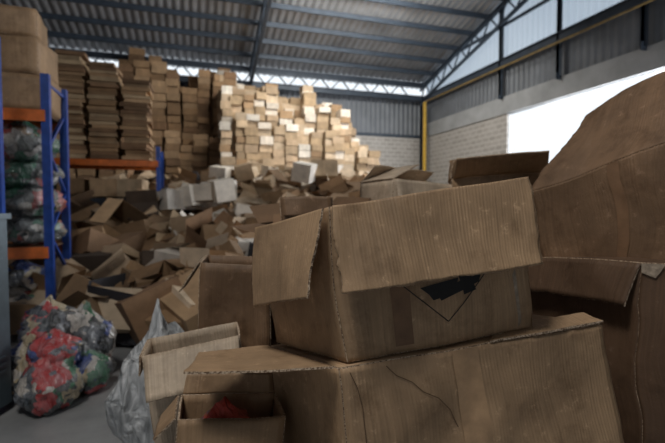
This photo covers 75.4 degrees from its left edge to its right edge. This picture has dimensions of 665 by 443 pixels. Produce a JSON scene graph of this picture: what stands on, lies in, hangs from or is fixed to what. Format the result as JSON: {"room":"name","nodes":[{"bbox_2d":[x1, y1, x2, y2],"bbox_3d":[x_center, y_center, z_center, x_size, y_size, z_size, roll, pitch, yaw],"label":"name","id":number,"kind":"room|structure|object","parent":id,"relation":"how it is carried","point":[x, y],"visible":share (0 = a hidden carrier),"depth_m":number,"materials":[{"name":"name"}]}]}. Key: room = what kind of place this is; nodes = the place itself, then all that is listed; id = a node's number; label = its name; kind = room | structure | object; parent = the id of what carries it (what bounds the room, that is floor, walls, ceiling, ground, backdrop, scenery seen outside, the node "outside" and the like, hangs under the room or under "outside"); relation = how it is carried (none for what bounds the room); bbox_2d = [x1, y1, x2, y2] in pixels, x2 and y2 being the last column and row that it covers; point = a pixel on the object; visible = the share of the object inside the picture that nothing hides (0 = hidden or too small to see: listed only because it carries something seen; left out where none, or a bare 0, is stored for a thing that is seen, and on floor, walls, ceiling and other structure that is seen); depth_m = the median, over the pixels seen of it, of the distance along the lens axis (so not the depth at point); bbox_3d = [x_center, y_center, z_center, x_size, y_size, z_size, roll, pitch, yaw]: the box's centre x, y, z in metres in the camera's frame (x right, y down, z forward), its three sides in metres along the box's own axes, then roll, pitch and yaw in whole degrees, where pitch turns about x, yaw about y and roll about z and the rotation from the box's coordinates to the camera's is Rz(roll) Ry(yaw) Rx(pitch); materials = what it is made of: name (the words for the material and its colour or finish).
{"room":"waste facility","nodes":[
{"label":"waste facility","id":0,"kind":"room"},
{"bbox_2d":[0,335,134,442],"bbox_3d":[-2.053,1.408,5.019,23.500,0.200,28.700,-1,2,-18],"label":"floor","id":1,"kind":"structure","parent":0,"point":[84,420],"depth_m":2.98,"materials":[{"name":"concrete"}]},
{"bbox_2d":[0,37,5,212],"bbox_3d":[-3.929,-0.183,3.454,1.940,3.100,0.940,-1,2,-18],"label":"rack","id":2,"kind":"object","parent":1,"relation":"on","point":[2,175],"visible":0.24,"depth_m":4.10,"materials":[{"name":"blue paint"}]},
{"bbox_2d":[0,213,11,408],"bbox_3d":[-2.700,0.670,2.873,0.740,1.440,0.550,0,2,0],"label":"cabinet","id":3,"kind":"object","parent":1,"relation":"on","point":[5,352],"visible":1,"depth_m":3.08,"materials":[{"name":"grey paint"}]},
{"bbox_2d":[8,259,44,302],"bbox_3d":[-4.530,0.855,5.003,2.373,0.893,0.906,-1,2,-18],"label":"plastic bags","id":4,"kind":"object","parent":1,"relation":"on","point":[21,283],"visible":0.36,"depth_m":5.04},
{"bbox_2d":[3,73,70,299],"bbox_3d":[-4.550,-0.191,4.966,2.540,3.000,0.840,-1,2,-18],"label":"rack","id":5,"kind":"object","parent":1,"relation":"on","point":[43,119],"visible":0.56,"depth_m":4.98,"materials":[{"name":"blue metal"}]},
{"bbox_2d":[1,71,60,119],"bbox_3d":[-3.695,-1.501,5.200,0.620,0.417,0.631,-1,2,-22],"label":"cardboard box","id":6,"kind":"object","parent":5,"relation":"on","point":[19,90],"visible":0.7,"depth_m":4.93,"materials":[{"name":"brown cardboard"}]},
{"bbox_2d":[0,35,58,86],"bbox_3d":[-3.743,-1.921,5.170,0.596,0.417,0.633,-1,2,-13],"label":"cardboard box","id":7,"kind":"object","parent":6,"relation":"on","point":[19,54],"visible":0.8,"depth_m":4.92,"materials":[{"name":"brown cardboard"}]},
{"bbox_2d":[0,4,47,46],"bbox_3d":[-3.771,-2.301,5.146,0.521,0.337,0.629,-1,2,-24],"label":"cardboard box","id":8,"kind":"object","parent":7,"relation":"on","point":[17,20],"visible":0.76,"depth_m":4.91,"materials":[{"name":"brown cardboard"}]},
{"bbox_2d":[3,121,67,245],"bbox_3d":[-4.464,-0.485,4.987,2.378,1.536,1.043,-1,2,-18],"label":"clear plastic bags","id":9,"kind":"object","parent":5,"relation":"on","point":[22,139],"visible":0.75,"depth_m":5.00},
{"bbox_2d":[10,295,116,416],"bbox_3d":[-2.138,0.978,3.470,0.840,0.769,0.889,1,3,30],"label":"plastic bags","id":10,"kind":"object","parent":1,"relation":"on","point":[63,352],"visible":0.97,"depth_m":3.29},
{"bbox_2d":[54,146,163,191],"bbox_3d":[-5.133,-0.234,9.356,2.740,2.750,1.090,-1,2,-18],"label":"rack","id":11,"kind":"object","parent":1,"relation":"on","point":[74,163],"visible":0.16,"depth_m":9.20,"materials":[{"name":"orange metal"}]},
{"bbox_2d":[42,178,147,216],"bbox_3d":[-5.247,-0.309,9.290,2.307,1.224,0.667,-1,2,-18],"label":"carton","id":12,"kind":"object","parent":11,"relation":"on","point":[102,187],"visible":0.19,"depth_m":9.12,"materials":[{"name":"cardboard"}]},
{"bbox_2d":[49,48,154,160],"bbox_3d":[-5.211,-2.427,9.251,2.508,2.212,0.909,-1,2,-18],"label":"flattened cardboard","id":13,"kind":"object","parent":11,"relation":"on","point":[99,116],"visible":0.66,"depth_m":9.00,"materials":[{"name":"cardboard"}]},
{"bbox_2d":[7,47,236,241],"bbox_3d":[-8.709,-2.898,15.915,10.243,7.558,2.082,-1,2,-18],"label":"stacked cardboard boxes","id":14,"kind":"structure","parent":1,"relation":"on","point":[184,119],"depth_m":16.34,"materials":[{"name":"cardboard"}]},
{"bbox_2d":[104,298,183,442],"bbox_3d":[-1.019,0.920,2.535,0.552,0.948,0.461,-1,2,-18],"label":"plastic sack","id":15,"kind":"object","parent":1,"relation":"on","point":[126,407],"visible":0.39,"depth_m":2.35,"materials":[{"name":"grey plastic"}]},
{"bbox_2d":[7,159,367,345],"bbox_3d":[-2.435,-0.240,8.952,8.260,2.793,10.086,0,2,-1],"label":"pile","id":16,"kind":"object","parent":1,"relation":"on","point":[136,250],"visible":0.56,"depth_m":6.33,"materials":[{"name":"brown cardboard"}]},
{"bbox_2d":[216,70,379,175],"bbox_3d":[-0.480,-2.663,17.287,8.043,6.984,4.287,-1,2,-18],"label":"stacked cardboard boxes","id":17,"kind":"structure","parent":1,"relation":"on","point":[259,127],"depth_m":16.34,"materials":[{"name":"cardboard"}]},
{"bbox_2d":[229,191,538,244],"bbox_3d":[1.063,0.510,3.387,3.422,1.716,2.380,0,2,0],"label":"pile","id":18,"kind":"object","parent":1,"relation":"on","point":[267,213],"visible":0.02,"depth_m":2.88,"materials":[{"name":"cardboard"}]},
{"bbox_2d":[360,164,452,199],"bbox_3d":[0.517,-0.110,2.744,0.573,0.502,0.479,-1,2,-25],"label":"cardboard box","id":19,"kind":"object","parent":18,"relation":"on","point":[383,181],"visible":0.42,"depth_m":2.62,"materials":[{"name":"brown cardboard"}]},
{"bbox_2d":[449,151,548,220],"bbox_3d":[1.085,-0.168,2.668,0.705,0.578,0.576,0,2,11],"label":"cardboard box","id":20,"kind":"object","parent":18,"relation":"on","point":[474,170],"visible":0.32,"depth_m":2.49,"materials":[{"name":"brown cardboard"}]},
{"bbox_2d":[419,102,422,169],"bbox_3d":[4.430,-2.574,21.427,0.163,6.700,0.163,1,2,27],"label":"steel column","id":21,"kind":"structure","parent":1,"relation":"on","point":[421,103],"depth_m":21.31,"materials":[{"name":"yellow metal"}]},
{"bbox_2d":[423,102,426,170],"bbox_3d":[4.454,-2.528,20.858,0.170,6.450,0.170,-1,2,-18],"label":"riser pipe","id":22,"kind":"object","parent":1,"relation":"on","point":[424,103],"visible":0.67,"depth_m":20.73,"materials":[{"name":"metal"}]},
{"bbox_2d":[425,0,653,101],"bbox_3d":[8.092,-5.355,9.525,0.176,0.129,23.617,-1,2,-18],"label":"gas pipe","id":23,"kind":"object","parent":22,"relation":"attached to","point":[648,1],"visible":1,"depth_m":13.29,"materials":[{"name":"metal"}]},
{"bbox_3d":[0.420,1.195,1.447,0.965,0.514,0.582,-1,2,-18],"label":"cardboard box","id":24,"kind":"object","parent":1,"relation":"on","visible":0},
{"bbox_2d":[184,312,625,442],"bbox_3d":[0.239,0.621,1.395,1.332,0.664,0.476,0,2,-9],"label":"cardboard box","id":25,"kind":"object","parent":24,"relation":"on","point":[549,380],"visible":0.94,"depth_m":1.23,"materials":[{"name":"brown cardboard"}]},
{"bbox_2d":[252,177,542,365],"bbox_3d":[0.190,0.147,1.380,0.844,0.565,0.577,-1,2,-18],"label":"cardboard box","id":26,"kind":"object","parent":25,"relation":"on","point":[348,283],"visible":1,"depth_m":1.20,"materials":[{"name":"brown cardboard"}]},
{"bbox_3d":[1.321,1.147,1.663,0.723,0.592,0.720,-1,2,-18],"label":"cardboard box","id":27,"kind":"object","parent":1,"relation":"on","visible":0},
{"bbox_2d":[528,256,664,442],"bbox_3d":[1.105,0.484,1.631,0.763,0.769,0.628,1,2,22],"label":"cardboard box","id":28,"kind":"object","parent":27,"relation":"on","point":[627,295],"visible":0.57,"depth_m":1.48,"materials":[{"name":"cardboard"}]},
{"bbox_2d":[533,74,664,260],"bbox_3d":[1.290,-0.250,1.741,0.592,0.855,0.734,-2,3,-39],"label":"cardboard box","id":29,"kind":"object","parent":28,"relation":"on","point":[603,193],"visible":0.98,"depth_m":1.66,"materials":[{"name":"brown cardboard"}]},
{"bbox_3d":[-0.142,1.110,2.342,0.613,0.614,0.576,-1,2,-18],"label":"cardboard box","id":30,"kind":"object","parent":1,"relation":"on","visible":0},
{"bbox_2d":[271,313,274,339],"bbox_3d":[-0.142,0.522,2.322,0.459,0.594,0.439,0,2,6],"label":"cardboard box","id":31,"kind":"object","parent":30,"relation":"on","point":[272,326],"visible":0.02,"depth_m":2.12,"materials":[{"name":"black cardboard"}]},
{"bbox_2d":[281,196,332,217],"bbox_3d":[-0.143,0.052,2.293,0.278,0.373,0.347,0,2,-6],"label":"cardboard box","id":32,"kind":"object","parent":31,"relation":"on","point":[290,205],"visible":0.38,"depth_m":2.13,"materials":[{"name":"brown cardboard"}]},
{"bbox_3d":[-0.461,1.213,2.027,0.460,0.432,0.358,-1,2,-18],"label":"cardboard box","id":33,"kind":"object","parent":1,"relation":"on","visible":0},
{"bbox_2d":[246,340,277,391],"bbox_3d":[-0.461,0.798,2.012,0.420,0.423,0.327,0,2,-4],"label":"cardboard box","id":34,"kind":"object","parent":33,"relation":"on","point":[272,342],"visible":0.02,"depth_m":1.87,"materials":[{"name":"brown cardboard"}]},
{"bbox_2d":[178,255,270,347],"bbox_3d":[-0.485,0.375,1.989,0.404,0.420,0.325,0,2,-12],"label":"cardboard box","id":35,"kind":"object","parent":34,"relation":"on","point":[225,293],"visible":0.57,"depth_m":1.85,"materials":[{"name":"brown cardboard"}]},
{"bbox_3d":[-0.489,1.165,1.706,0.404,0.550,0.312,-1,2,-18],"label":"cardboard box","id":36,"kind":"object","parent":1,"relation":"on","visible":0},
{"bbox_2d":[137,322,245,442],"bbox_3d":[-0.506,0.662,1.626,0.418,0.462,0.335,-1,2,-18],"label":"cardboard box","id":37,"kind":"object","parent":36,"relation":"on","point":[164,360],"visible":0.52,"depth_m":1.54,"materials":[{"name":"brown cardboard"}]},
{"bbox_3d":[-0.341,1.206,1.328,0.398,0.499,0.327,-1,2,-18],"label":"cardboard box","id":38,"kind":"object","parent":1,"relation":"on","visible":0},
{"bbox_2d":[154,373,285,442],"bbox_3d":[-0.340,0.730,1.323,0.374,0.447,0.308,-1,2,-18],"label":"cardboard box","id":39,"kind":"object","parent":38,"relation":"on","point":[265,423],"visible":0.97,"depth_m":1.38,"materials":[{"name":"brown cardboard"}]},
{"bbox_2d":[202,396,248,417],"bbox_3d":[-0.328,0.637,1.303,0.194,0.220,0.148,-1,2,-18],"label":"plastic wrapper","id":40,"kind":"object","parent":39,"relation":"in","point":[223,408],"visible":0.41,"depth_m":1.29,"materials":[{"name":"red plastic"}]},
{"bbox_2d":[0,0,501,89],"bbox_3d":[-2.098,-8.235,4.791,23.700,4.210,29.000,-1,2,-18],"label":"ceiling","id":41,"kind":"structure","parent":0,"point":[359,7],"depth_m":16.69,"materials":[{"name":"grey metal"}]},
{"bbox_2d":[248,0,271,85],"bbox_3d":[0.646,-7.702,5.424,0.140,4.813,28.543,-1,2,-18],"label":"roof truss","id":42,"kind":"object","parent":41,"relation":"attached to","point":[266,4],"depth_m":15.96,"materials":[{"name":"grey metal"}]},
{"bbox_2d":[419,0,527,103],"bbox_3d":[8.745,-7.801,8.002,0.140,4.813,28.543,-1,2,-18],"label":"roof truss","id":43,"kind":"object","parent":41,"relation":"attached to","point":[502,5],"depth_m":17.57,"materials":[{"name":"grey metal"}]},
{"bbox_2d":[38,0,502,85],"bbox_3d":[-2.053,-8.124,4.653,23.100,4.080,28.070,-1,2,-18],"label":"roof","id":44,"kind":"structure","parent":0,"point":[105,3],"depth_m":16.52,"materials":[{"name":"grey metal"}]},
{"bbox_2d":[51,49,421,101],"bbox_3d":[-6.441,-6.214,17.821,22.718,0.800,0.160,-1,2,-18],"label":"girder","id":45,"kind":"object","parent":44,"relation":"attached to","point":[182,78],"visible":0.52,"depth_m":19.46,"materials":[{"name":"metal"}]},
{"bbox_2d":[180,82,419,168],"bbox_3d":[-6.375,-2.710,18.439,23.100,7.000,0.220,-1,2,-18],"label":"wall","id":46,"kind":"structure","parent":0,"point":[391,127],"depth_m":21.16,"materials":[{"name":"concrete"}]},
{"bbox_2d":[426,0,664,183],"bbox_3d":[9.048,-4.613,8.326,0.320,11.580,28.700,-1,2,-18],"label":"wall","id":47,"kind":"structure","parent":0,"point":[468,120],"depth_m":15.04,"materials":[{"name":"concrete"}]},
{"bbox_2d":[421,0,649,101],"bbox_3d":[8.835,-7.074,8.059,0.290,5.618,28.500,-1,2,-18],"label":"frame","id":48,"kind":"object","parent":47,"relation":"attached to","point":[624,5],"visible":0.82,"depth_m":13.52,"materials":[{"name":"paint"}]},
{"bbox_2d":[508,68,664,153],"bbox_3d":[8.334,-2.611,10.644,0.100,2.470,11.470,-1,2,-18],"label":"door frame","id":49,"kind":"structure","parent":47,"relation":"in","point":[663,69],"depth_m":13.47,"materials":[{"name":"paint"}]}
]}

